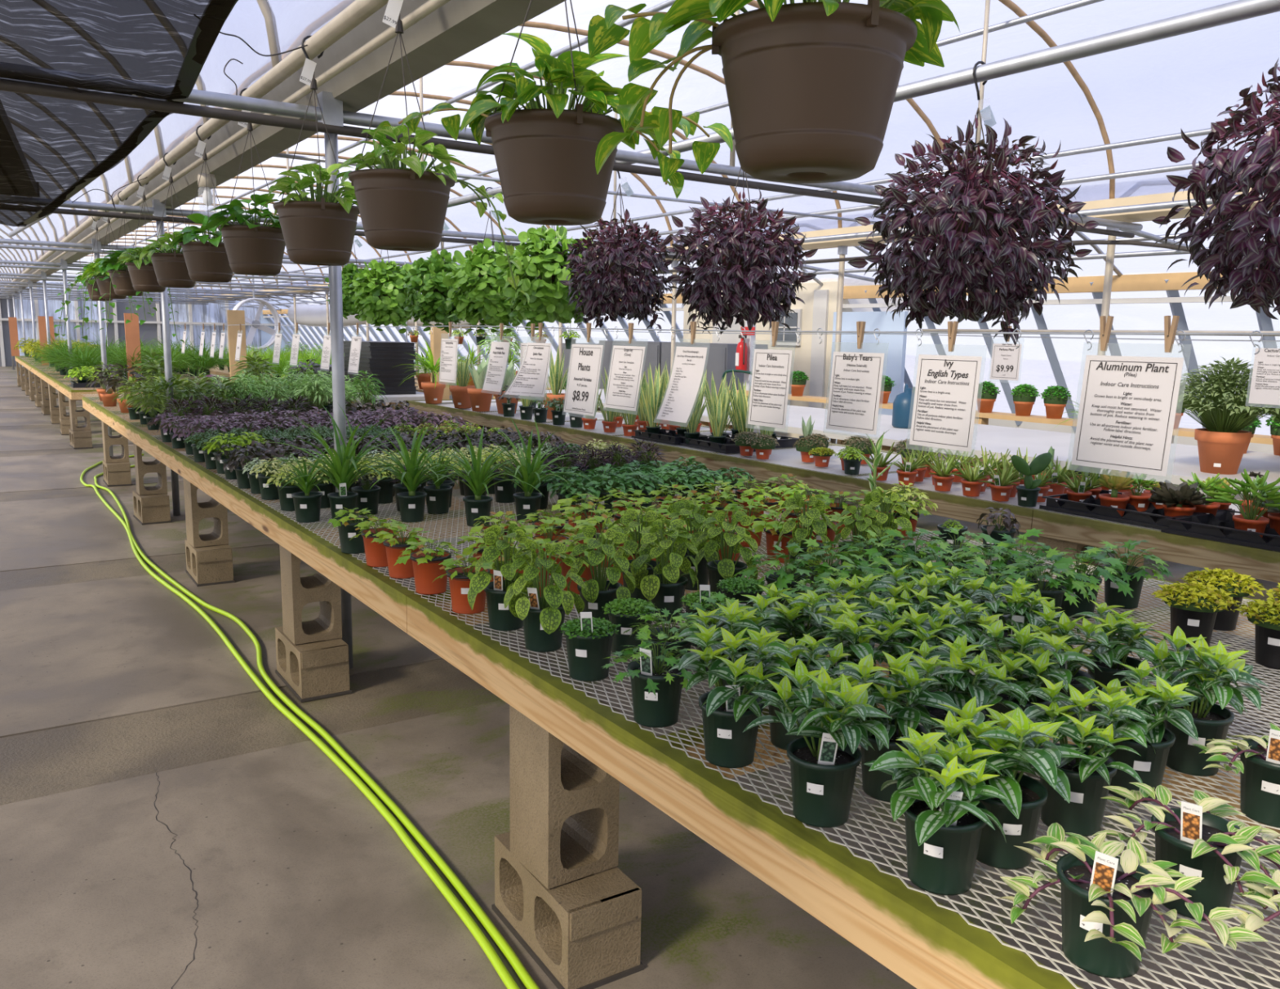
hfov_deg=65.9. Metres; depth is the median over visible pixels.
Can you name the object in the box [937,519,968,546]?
seedling
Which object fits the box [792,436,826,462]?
plant
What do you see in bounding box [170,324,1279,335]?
wire
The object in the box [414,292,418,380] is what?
post
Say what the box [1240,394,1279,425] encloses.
shrub
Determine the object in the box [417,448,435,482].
variegated plant
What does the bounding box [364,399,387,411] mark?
plant
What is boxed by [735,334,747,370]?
fire extinguisher
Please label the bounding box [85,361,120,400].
plant
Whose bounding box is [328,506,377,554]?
ivy
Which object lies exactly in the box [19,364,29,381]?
cinder block
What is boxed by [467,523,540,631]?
leaf plant
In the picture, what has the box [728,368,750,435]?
snake plant
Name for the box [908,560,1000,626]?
plant
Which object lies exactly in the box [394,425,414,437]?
leaf plant
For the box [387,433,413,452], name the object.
rippled peperomia
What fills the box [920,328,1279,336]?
rail
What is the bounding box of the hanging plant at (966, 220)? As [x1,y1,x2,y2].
[847,61,1099,346]
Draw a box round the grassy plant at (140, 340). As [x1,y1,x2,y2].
[119,340,186,376]
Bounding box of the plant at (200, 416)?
[185,413,208,431]
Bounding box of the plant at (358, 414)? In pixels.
[350,412,368,428]
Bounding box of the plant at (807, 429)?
[799,415,814,439]
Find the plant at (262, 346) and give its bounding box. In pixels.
[246,346,279,373]
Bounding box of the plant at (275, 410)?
[261,408,286,418]
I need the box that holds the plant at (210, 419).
[186,415,221,432]
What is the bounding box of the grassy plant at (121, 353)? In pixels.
[87,341,164,379]
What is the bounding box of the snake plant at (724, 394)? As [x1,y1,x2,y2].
[706,373,739,442]
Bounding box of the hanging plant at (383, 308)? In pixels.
[349,249,420,333]
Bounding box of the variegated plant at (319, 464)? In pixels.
[309,458,335,492]
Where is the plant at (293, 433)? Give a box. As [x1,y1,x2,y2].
[278,428,305,440]
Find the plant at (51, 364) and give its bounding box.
[35,342,58,367]
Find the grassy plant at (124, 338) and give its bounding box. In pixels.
[111,337,160,353]
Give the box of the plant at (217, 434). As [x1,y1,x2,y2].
[205,434,232,446]
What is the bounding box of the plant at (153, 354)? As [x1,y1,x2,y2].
[127,347,180,399]
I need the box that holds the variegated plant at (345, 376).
[344,374,359,409]
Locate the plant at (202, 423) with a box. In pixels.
[180,420,213,437]
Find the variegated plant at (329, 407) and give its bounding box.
[314,376,332,411]
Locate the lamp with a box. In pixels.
[197,173,216,206]
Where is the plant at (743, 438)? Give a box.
[731,431,757,456]
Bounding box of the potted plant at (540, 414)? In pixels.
[530,392,550,422]
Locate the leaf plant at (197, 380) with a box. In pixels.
[182,371,217,407]
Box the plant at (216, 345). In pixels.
[208,345,248,372]
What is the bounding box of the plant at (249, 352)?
[246,345,265,374]
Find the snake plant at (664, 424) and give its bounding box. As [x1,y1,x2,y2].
[655,373,670,431]
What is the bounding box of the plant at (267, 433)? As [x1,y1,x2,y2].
[251,428,276,439]
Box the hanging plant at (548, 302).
[495,225,597,334]
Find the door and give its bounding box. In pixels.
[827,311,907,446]
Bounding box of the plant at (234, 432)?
[222,431,242,438]
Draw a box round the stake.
[404,262,407,342]
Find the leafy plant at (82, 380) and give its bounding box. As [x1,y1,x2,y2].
[63,366,98,382]
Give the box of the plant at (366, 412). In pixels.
[351,410,372,425]
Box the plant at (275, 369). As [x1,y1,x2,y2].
[256,349,300,378]
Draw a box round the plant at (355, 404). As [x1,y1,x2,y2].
[345,400,362,411]
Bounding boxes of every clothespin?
[355,323,359,335]
[448,322,452,337]
[499,323,503,340]
[530,324,534,341]
[537,323,542,341]
[586,323,591,342]
[628,323,633,343]
[689,321,696,344]
[771,321,779,346]
[856,321,866,349]
[947,321,958,351]
[1099,315,1113,351]
[1164,315,1179,352]
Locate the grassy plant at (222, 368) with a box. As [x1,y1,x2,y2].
[206,343,229,369]
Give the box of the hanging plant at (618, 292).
[555,160,678,332]
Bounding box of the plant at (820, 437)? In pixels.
[805,433,832,448]
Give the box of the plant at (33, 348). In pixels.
[28,342,41,364]
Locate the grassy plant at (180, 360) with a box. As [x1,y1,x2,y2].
[135,342,213,378]
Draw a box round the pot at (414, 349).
[413,349,422,369]
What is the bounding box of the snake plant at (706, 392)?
[701,371,736,433]
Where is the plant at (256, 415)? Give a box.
[244,413,278,434]
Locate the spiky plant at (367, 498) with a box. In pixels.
[351,472,381,515]
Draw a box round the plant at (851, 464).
[837,447,866,475]
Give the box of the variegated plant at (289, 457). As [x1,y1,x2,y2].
[274,453,297,481]
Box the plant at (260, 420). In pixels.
[239,415,271,434]
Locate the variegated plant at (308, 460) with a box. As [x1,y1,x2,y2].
[284,456,312,469]
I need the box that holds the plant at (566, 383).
[562,377,567,390]
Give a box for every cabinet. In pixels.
[562,342,599,411]
[598,340,684,412]
[660,342,768,432]
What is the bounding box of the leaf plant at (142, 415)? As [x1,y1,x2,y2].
[123,379,160,424]
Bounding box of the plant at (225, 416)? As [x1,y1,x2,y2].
[201,413,228,432]
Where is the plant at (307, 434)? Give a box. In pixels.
[302,432,320,442]
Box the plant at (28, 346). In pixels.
[22,338,39,360]
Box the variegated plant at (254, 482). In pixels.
[242,457,270,493]
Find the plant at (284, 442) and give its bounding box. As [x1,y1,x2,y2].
[267,435,290,444]
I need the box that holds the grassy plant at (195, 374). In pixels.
[173,338,229,376]
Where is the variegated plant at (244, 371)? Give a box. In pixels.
[233,369,261,409]
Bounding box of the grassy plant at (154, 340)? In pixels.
[148,339,192,356]
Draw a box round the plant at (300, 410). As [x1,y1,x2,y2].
[283,409,308,417]
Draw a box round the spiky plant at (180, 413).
[159,397,200,431]
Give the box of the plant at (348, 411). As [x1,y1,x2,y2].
[330,408,355,416]
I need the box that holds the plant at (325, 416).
[315,414,333,430]
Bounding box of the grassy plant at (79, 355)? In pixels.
[36,334,116,379]
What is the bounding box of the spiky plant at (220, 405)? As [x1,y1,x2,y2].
[198,398,231,422]
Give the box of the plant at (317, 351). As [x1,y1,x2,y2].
[305,351,331,367]
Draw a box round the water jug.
[891,383,915,429]
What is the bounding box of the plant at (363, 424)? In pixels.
[333,415,372,431]
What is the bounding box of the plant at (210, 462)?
[192,435,224,469]
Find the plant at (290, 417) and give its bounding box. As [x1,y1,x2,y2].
[279,414,303,429]
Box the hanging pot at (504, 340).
[498,331,516,345]
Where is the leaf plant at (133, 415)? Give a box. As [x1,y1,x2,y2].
[112,376,150,419]
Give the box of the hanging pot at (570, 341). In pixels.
[559,330,581,349]
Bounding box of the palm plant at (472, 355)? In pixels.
[457,341,488,386]
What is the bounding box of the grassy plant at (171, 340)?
[147,340,199,373]
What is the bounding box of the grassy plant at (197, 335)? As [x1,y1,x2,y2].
[173,334,229,374]
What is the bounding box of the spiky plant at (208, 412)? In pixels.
[187,395,233,424]
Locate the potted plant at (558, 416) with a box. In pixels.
[542,397,565,425]
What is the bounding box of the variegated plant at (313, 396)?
[295,369,332,417]
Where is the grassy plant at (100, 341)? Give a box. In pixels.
[92,341,151,371]
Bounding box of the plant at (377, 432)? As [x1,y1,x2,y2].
[358,425,382,435]
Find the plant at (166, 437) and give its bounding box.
[146,413,182,442]
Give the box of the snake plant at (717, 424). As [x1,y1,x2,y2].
[703,393,732,446]
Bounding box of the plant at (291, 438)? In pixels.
[273,432,294,441]
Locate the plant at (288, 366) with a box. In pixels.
[281,359,312,382]
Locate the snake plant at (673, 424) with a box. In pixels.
[660,361,680,434]
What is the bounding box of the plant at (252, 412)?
[235,409,262,431]
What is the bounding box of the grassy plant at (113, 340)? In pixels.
[112,340,161,352]
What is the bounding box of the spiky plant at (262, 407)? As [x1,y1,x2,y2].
[247,394,285,417]
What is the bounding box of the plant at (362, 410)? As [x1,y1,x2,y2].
[351,408,376,417]
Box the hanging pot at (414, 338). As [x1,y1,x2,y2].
[407,329,421,342]
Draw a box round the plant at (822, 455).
[808,447,836,466]
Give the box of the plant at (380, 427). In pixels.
[362,423,383,432]
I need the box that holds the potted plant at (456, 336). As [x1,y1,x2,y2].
[451,328,466,344]
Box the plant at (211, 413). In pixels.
[208,411,232,432]
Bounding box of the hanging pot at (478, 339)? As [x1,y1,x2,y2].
[472,332,487,345]
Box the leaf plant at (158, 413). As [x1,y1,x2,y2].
[142,380,166,422]
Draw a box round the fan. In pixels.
[232,275,280,350]
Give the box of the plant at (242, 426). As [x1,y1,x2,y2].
[226,419,266,439]
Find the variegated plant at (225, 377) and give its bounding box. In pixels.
[213,377,246,413]
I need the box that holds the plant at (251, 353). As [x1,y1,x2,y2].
[231,351,273,378]
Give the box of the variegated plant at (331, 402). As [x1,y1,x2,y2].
[322,371,333,412]
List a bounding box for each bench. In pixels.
[14,355,229,399]
[81,394,1279,988]
[187,364,418,409]
[407,398,1279,583]
[414,376,709,426]
[527,389,1279,567]
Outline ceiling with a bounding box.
[0,0,1279,317]
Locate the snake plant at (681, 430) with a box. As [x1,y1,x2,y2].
[664,377,701,436]
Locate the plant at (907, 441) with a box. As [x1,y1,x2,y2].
[892,438,909,463]
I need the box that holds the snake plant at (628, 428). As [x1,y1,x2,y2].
[619,373,644,436]
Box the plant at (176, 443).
[156,416,195,448]
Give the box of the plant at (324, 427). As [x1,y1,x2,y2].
[305,423,333,437]
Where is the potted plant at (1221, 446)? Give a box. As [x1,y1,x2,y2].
[1176,356,1279,475]
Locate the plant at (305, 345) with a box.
[297,342,309,356]
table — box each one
[355,391,425,411]
[397,386,559,406]
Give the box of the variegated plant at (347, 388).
[321,377,357,406]
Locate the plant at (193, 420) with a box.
[172,415,203,437]
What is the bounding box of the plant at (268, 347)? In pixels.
[250,346,288,377]
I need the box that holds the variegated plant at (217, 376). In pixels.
[207,374,226,402]
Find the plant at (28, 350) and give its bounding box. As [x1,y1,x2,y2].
[26,340,39,362]
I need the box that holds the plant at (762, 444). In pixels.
[746,433,778,459]
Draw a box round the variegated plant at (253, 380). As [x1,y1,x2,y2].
[240,377,271,415]
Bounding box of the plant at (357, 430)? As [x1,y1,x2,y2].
[346,427,377,438]
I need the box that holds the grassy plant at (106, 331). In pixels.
[79,331,124,358]
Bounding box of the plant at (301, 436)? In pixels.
[295,435,319,444]
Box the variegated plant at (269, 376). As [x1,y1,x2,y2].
[263,370,289,396]
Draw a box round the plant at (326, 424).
[315,418,347,434]
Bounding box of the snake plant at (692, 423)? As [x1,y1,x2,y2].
[684,399,706,444]
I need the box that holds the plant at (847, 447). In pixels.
[834,445,860,471]
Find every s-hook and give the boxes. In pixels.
[795,328,800,343]
[817,328,822,343]
[873,328,879,345]
[915,328,923,346]
[1012,328,1021,348]
[1083,329,1093,350]
[1174,329,1186,352]
[1249,330,1262,355]
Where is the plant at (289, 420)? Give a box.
[265,417,295,431]
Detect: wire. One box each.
[71,177,147,209]
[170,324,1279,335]
[219,31,307,56]
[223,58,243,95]
[413,328,1279,342]
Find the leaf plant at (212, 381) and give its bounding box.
[192,379,224,411]
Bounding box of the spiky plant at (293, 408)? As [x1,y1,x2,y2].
[277,397,310,413]
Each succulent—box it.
[862,442,902,480]
[891,449,928,485]
[900,442,936,482]
[908,444,942,477]
[921,449,964,491]
[924,450,964,484]
[937,448,973,482]
[943,448,989,471]
[950,458,988,497]
[962,455,1000,492]
[966,445,1004,487]
[978,457,1024,502]
[981,448,1017,475]
[988,452,1026,497]
[1004,450,1043,492]
[1006,447,1045,479]
[1015,464,1058,502]
[1035,455,1075,497]
[1046,458,1084,493]
[1056,468,1102,502]
[1068,466,1110,499]
[1079,466,1119,490]
[1098,469,1134,516]
[1121,473,1160,511]
[1143,481,1164,509]
[1148,480,1213,516]
[1180,472,1231,516]
[1202,468,1279,537]
[1202,476,1233,510]
[1239,471,1263,515]
[1250,499,1279,518]
[1258,497,1279,535]
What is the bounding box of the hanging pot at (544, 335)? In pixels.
[534,332,549,343]
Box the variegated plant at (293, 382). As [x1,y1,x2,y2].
[276,371,311,410]
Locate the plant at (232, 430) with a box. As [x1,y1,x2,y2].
[228,427,251,436]
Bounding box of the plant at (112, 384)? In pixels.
[105,363,150,413]
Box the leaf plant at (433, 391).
[399,337,445,404]
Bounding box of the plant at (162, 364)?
[137,360,179,408]
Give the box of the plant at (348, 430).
[329,426,356,437]
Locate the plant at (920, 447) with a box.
[896,443,929,462]
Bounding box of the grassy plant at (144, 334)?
[120,333,177,374]
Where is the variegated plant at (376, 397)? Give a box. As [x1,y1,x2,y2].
[347,378,382,404]
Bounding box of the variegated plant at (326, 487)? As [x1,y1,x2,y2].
[306,463,334,508]
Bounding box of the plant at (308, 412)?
[295,411,329,427]
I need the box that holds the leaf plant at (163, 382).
[147,376,187,423]
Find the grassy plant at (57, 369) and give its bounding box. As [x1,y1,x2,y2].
[18,328,97,371]
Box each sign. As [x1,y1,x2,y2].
[181,331,186,352]
[199,332,204,355]
[209,332,215,356]
[218,333,225,358]
[235,333,241,359]
[272,333,281,363]
[289,334,299,365]
[320,335,331,369]
[347,336,361,373]
[439,338,457,383]
[482,342,509,391]
[505,342,551,397]
[520,342,542,398]
[563,344,603,416]
[604,345,644,411]
[656,346,706,422]
[747,349,792,429]
[826,351,884,435]
[909,354,982,452]
[989,343,1022,381]
[1071,355,1183,476]
[1248,348,1279,404]
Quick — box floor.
[0,366,1279,988]
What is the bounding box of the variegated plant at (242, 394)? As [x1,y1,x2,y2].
[222,373,263,417]
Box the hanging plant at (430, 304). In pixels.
[395,221,471,333]
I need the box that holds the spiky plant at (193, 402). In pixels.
[171,393,206,417]
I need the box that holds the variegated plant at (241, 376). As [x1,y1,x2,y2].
[227,375,253,400]
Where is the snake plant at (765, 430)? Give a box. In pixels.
[755,425,773,454]
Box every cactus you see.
[1010,452,1052,506]
[1040,446,1054,477]
[1075,466,1088,480]
[1117,471,1137,494]
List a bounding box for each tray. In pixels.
[69,381,100,387]
[311,364,345,370]
[311,368,345,373]
[343,341,416,346]
[343,344,416,350]
[343,348,417,354]
[343,352,417,358]
[343,355,416,362]
[344,360,416,366]
[344,364,416,370]
[344,368,418,374]
[344,371,414,378]
[344,375,417,382]
[344,379,417,386]
[351,383,417,391]
[354,388,417,395]
[631,429,707,444]
[679,435,755,453]
[725,432,799,448]
[1039,489,1235,529]
[1160,509,1279,551]
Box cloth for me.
[0,0,238,226]
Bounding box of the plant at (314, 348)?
[306,342,322,357]
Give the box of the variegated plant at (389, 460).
[368,454,399,496]
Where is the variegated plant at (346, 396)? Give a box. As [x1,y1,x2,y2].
[328,381,360,404]
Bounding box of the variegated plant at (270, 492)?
[248,457,285,500]
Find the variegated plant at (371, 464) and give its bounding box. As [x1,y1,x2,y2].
[350,460,377,485]
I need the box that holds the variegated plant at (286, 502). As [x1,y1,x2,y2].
[266,465,314,511]
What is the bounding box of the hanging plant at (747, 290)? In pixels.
[666,167,817,334]
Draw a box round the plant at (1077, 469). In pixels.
[1054,398,1099,476]
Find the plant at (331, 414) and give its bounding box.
[323,413,356,422]
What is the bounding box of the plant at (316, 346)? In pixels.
[297,346,321,371]
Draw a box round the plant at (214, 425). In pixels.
[204,421,241,435]
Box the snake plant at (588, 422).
[582,383,602,429]
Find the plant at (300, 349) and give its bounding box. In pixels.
[276,349,309,368]
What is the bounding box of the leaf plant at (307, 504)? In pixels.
[262,450,341,523]
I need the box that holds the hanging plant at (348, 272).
[324,229,373,319]
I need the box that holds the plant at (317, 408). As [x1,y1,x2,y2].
[304,406,331,418]
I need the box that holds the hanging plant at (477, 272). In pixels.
[442,186,524,334]
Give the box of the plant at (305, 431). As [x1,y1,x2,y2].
[282,425,311,436]
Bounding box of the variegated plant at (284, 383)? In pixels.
[268,379,300,413]
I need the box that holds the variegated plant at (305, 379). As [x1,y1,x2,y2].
[297,374,331,409]
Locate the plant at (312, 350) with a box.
[288,350,316,370]
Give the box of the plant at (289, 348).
[280,341,300,355]
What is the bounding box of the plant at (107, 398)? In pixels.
[87,363,128,406]
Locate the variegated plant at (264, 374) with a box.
[259,373,281,411]
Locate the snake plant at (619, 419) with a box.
[600,367,624,426]
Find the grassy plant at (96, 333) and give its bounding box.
[74,333,119,371]
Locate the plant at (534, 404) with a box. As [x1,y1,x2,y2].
[528,397,537,413]
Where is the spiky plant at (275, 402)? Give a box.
[257,396,287,417]
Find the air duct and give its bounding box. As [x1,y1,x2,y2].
[287,303,499,328]
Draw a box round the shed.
[683,278,903,439]
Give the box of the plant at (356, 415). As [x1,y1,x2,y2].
[346,415,370,427]
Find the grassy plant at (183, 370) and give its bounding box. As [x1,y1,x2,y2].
[157,331,215,374]
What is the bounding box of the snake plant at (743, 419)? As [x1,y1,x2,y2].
[725,378,755,434]
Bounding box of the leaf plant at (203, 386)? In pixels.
[177,377,217,416]
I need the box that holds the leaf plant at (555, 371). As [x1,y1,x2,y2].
[542,347,568,419]
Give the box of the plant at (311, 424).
[282,417,318,433]
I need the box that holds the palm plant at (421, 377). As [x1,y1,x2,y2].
[413,347,431,389]
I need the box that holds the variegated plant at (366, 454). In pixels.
[355,453,374,472]
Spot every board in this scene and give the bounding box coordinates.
[8,317,19,355]
[37,315,54,364]
[124,313,142,382]
[226,310,247,382]
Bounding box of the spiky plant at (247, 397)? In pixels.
[229,393,264,417]
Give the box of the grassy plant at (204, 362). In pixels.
[173,339,229,377]
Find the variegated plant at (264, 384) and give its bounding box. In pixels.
[244,373,275,409]
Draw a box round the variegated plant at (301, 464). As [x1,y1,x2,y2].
[280,459,309,476]
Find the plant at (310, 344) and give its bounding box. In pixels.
[297,344,320,374]
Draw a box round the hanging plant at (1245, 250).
[1151,57,1279,319]
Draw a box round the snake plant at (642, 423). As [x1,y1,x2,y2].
[636,360,666,431]
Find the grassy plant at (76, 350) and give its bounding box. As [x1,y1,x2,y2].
[26,337,97,377]
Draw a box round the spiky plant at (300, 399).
[279,394,318,414]
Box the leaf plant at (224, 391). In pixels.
[200,376,241,424]
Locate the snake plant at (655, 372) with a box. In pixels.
[647,364,666,425]
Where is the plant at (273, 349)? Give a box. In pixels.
[262,349,300,370]
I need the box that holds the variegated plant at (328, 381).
[309,370,332,410]
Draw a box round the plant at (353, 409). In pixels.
[331,402,356,417]
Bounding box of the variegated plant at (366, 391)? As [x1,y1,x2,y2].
[346,370,388,412]
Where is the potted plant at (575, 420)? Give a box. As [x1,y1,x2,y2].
[562,370,583,427]
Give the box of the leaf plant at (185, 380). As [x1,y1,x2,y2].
[173,377,204,410]
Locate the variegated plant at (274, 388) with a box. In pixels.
[261,379,293,408]
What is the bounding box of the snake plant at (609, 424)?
[596,374,619,432]
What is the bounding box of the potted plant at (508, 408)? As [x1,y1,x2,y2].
[497,385,519,417]
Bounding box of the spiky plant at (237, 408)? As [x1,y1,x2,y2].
[218,399,257,416]
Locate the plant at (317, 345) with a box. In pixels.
[298,345,321,361]
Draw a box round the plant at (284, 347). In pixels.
[266,346,291,357]
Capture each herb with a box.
[789,370,808,396]
[879,375,895,404]
[977,381,1000,413]
[1010,383,1040,416]
[1040,385,1071,418]
[1173,398,1186,429]
[1241,418,1262,453]
[1265,416,1279,455]
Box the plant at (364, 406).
[358,402,384,415]
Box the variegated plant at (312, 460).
[306,453,324,467]
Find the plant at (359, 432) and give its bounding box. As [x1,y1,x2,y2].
[346,431,373,440]
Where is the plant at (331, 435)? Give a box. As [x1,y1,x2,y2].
[318,432,346,444]
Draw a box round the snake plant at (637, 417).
[634,376,645,424]
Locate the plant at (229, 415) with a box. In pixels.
[223,412,255,422]
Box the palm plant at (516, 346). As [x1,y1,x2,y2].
[476,324,521,366]
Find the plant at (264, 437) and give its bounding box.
[244,431,266,442]
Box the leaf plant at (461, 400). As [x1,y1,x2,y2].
[449,351,475,408]
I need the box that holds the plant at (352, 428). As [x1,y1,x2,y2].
[346,424,361,435]
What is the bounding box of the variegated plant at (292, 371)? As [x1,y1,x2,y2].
[284,370,307,414]
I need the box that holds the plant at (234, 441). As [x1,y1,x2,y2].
[201,433,244,474]
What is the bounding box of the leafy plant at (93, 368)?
[75,366,100,382]
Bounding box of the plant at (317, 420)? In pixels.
[293,414,328,431]
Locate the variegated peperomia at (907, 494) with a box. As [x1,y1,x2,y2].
[882,481,937,526]
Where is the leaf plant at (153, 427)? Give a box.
[130,385,173,430]
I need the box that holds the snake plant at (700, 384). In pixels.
[699,368,705,391]
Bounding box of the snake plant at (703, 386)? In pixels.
[686,368,709,431]
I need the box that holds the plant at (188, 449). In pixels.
[172,423,210,454]
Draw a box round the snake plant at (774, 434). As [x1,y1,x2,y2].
[748,381,776,438]
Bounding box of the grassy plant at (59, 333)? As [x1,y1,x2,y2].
[19,333,91,366]
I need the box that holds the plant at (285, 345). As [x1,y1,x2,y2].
[267,345,306,372]
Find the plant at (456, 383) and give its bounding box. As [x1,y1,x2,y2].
[445,372,472,402]
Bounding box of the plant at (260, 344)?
[256,344,281,373]
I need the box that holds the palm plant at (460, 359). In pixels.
[448,342,469,389]
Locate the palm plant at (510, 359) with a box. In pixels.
[506,341,519,377]
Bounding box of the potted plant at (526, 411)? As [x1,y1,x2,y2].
[512,366,533,420]
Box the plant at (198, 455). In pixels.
[182,431,212,462]
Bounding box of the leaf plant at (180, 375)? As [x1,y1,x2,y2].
[158,373,197,416]
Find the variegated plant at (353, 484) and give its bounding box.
[347,461,376,492]
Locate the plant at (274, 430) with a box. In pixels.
[256,426,281,437]
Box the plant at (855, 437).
[841,435,872,456]
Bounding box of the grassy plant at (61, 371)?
[23,339,98,375]
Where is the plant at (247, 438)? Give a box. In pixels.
[227,431,271,457]
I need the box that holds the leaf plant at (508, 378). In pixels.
[493,360,519,413]
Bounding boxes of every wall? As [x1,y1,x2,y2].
[0,280,296,366]
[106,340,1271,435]
[264,280,1279,453]
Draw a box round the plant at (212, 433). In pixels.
[197,428,224,439]
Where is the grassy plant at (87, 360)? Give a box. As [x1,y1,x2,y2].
[35,333,130,377]
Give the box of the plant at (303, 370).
[284,358,328,399]
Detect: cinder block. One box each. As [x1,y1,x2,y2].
[16,361,26,377]
[17,377,25,386]
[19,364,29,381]
[20,381,29,391]
[23,366,35,385]
[24,385,35,395]
[28,370,41,390]
[28,389,41,401]
[34,373,48,395]
[34,395,48,407]
[40,377,56,402]
[40,400,57,415]
[48,383,66,409]
[49,408,66,424]
[57,391,76,419]
[59,417,77,435]
[68,398,90,431]
[68,429,93,448]
[101,421,128,462]
[102,459,132,486]
[132,490,171,524]
[133,443,167,495]
[183,475,228,547]
[184,538,235,586]
[275,626,351,702]
[279,544,342,644]
[472,423,497,431]
[489,492,522,507]
[491,831,644,988]
[509,687,620,889]
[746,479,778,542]
[1036,536,1099,565]
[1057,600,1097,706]
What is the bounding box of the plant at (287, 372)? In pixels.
[276,372,302,382]
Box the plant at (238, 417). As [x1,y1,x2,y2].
[222,415,255,427]
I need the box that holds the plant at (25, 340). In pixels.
[13,337,32,356]
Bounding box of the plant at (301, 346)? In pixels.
[285,346,319,366]
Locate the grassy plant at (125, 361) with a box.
[86,335,174,373]
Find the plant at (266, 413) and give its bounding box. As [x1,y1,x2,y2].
[253,412,278,423]
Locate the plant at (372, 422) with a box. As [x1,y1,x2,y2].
[369,414,389,431]
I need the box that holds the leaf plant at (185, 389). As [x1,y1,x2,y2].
[167,385,205,410]
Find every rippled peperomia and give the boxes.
[213,443,249,479]
[222,448,263,488]
[234,444,271,464]
[245,439,280,465]
[262,445,296,466]
[265,436,288,453]
[269,444,302,457]
[280,439,310,456]
[288,444,324,463]
[290,435,322,457]
[300,440,331,460]
[308,438,333,454]
[324,436,333,446]
[346,436,360,448]
[351,435,363,448]
[355,437,387,453]
[355,443,390,456]
[361,435,391,453]
[374,432,395,443]
[380,435,412,453]
[382,440,411,461]
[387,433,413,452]
[398,429,424,448]
[416,436,444,455]
[418,440,439,454]
[420,434,439,451]
[422,430,448,452]
[432,440,464,453]
[438,436,462,452]
[440,431,467,450]
[446,429,468,447]
[461,432,493,450]
[462,430,492,448]
[463,438,490,452]
[473,429,497,439]
[486,435,516,451]
[487,429,513,447]
[488,434,518,448]
[489,426,515,444]
[510,430,541,448]
[511,428,535,444]
[513,434,542,460]
[531,431,565,449]
[531,433,566,465]
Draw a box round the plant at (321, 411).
[303,409,331,418]
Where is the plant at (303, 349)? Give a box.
[280,349,330,379]
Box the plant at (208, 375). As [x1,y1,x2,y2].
[189,374,222,387]
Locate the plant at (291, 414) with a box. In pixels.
[275,409,305,422]
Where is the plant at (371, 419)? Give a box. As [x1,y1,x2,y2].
[363,413,399,431]
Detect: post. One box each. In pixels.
[5,293,14,369]
[11,292,20,375]
[18,286,28,379]
[27,280,37,377]
[40,271,50,364]
[60,258,77,419]
[91,238,113,456]
[151,199,180,515]
[293,294,297,334]
[316,91,353,668]
[324,291,329,335]
[365,320,368,341]
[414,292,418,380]
[430,324,449,424]
[476,321,480,365]
[558,322,562,388]
[670,260,679,377]
[740,320,755,430]
[830,245,847,444]
[1097,226,1119,355]
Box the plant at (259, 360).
[235,353,280,408]
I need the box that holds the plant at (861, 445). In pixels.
[845,438,875,464]
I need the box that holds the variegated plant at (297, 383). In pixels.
[287,373,329,410]
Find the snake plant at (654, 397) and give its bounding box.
[637,363,668,437]
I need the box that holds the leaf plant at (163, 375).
[146,373,180,412]
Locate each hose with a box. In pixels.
[80,453,519,988]
[93,465,540,988]
[721,369,752,382]
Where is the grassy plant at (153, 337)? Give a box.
[140,337,199,374]
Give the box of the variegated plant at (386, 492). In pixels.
[364,460,395,503]
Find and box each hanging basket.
[53,216,138,337]
[55,203,156,336]
[73,191,184,342]
[116,174,166,292]
[139,152,196,288]
[169,124,232,283]
[205,88,285,275]
[262,35,359,266]
[336,0,529,303]
[373,0,733,226]
[587,0,959,183]
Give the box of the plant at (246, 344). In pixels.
[246,344,270,362]
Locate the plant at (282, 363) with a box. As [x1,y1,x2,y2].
[263,347,310,376]
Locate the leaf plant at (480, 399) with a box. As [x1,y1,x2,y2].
[466,356,493,411]
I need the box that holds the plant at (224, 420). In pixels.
[209,418,243,434]
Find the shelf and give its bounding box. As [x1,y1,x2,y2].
[729,390,1272,487]
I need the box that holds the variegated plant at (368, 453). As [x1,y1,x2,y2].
[362,449,385,460]
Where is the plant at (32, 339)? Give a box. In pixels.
[21,338,37,358]
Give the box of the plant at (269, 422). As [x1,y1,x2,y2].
[257,417,294,438]
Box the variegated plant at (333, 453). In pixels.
[308,453,334,468]
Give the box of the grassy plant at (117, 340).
[78,339,126,375]
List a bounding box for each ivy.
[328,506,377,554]
[351,518,409,567]
[370,524,428,578]
[394,537,464,595]
[431,554,493,614]
[457,524,516,582]
[468,511,532,560]
[491,538,563,597]
[517,503,577,536]
[537,536,616,595]
[556,493,609,534]
[559,501,615,544]
[571,514,629,567]
[594,487,653,520]
[602,497,657,544]
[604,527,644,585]
[633,508,687,561]
[645,495,702,532]
[648,484,699,515]
[663,524,696,562]
[670,503,718,542]
[687,480,736,509]
[695,491,743,532]
[697,518,754,561]
[722,500,777,547]
[723,475,773,512]
[740,484,789,528]
[748,512,817,563]
[762,474,811,512]
[766,497,815,528]
[778,482,829,509]
[795,511,845,555]
[822,491,862,533]
[840,503,898,541]
[852,486,896,513]
[884,497,932,544]
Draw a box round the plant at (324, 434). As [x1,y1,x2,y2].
[306,427,330,438]

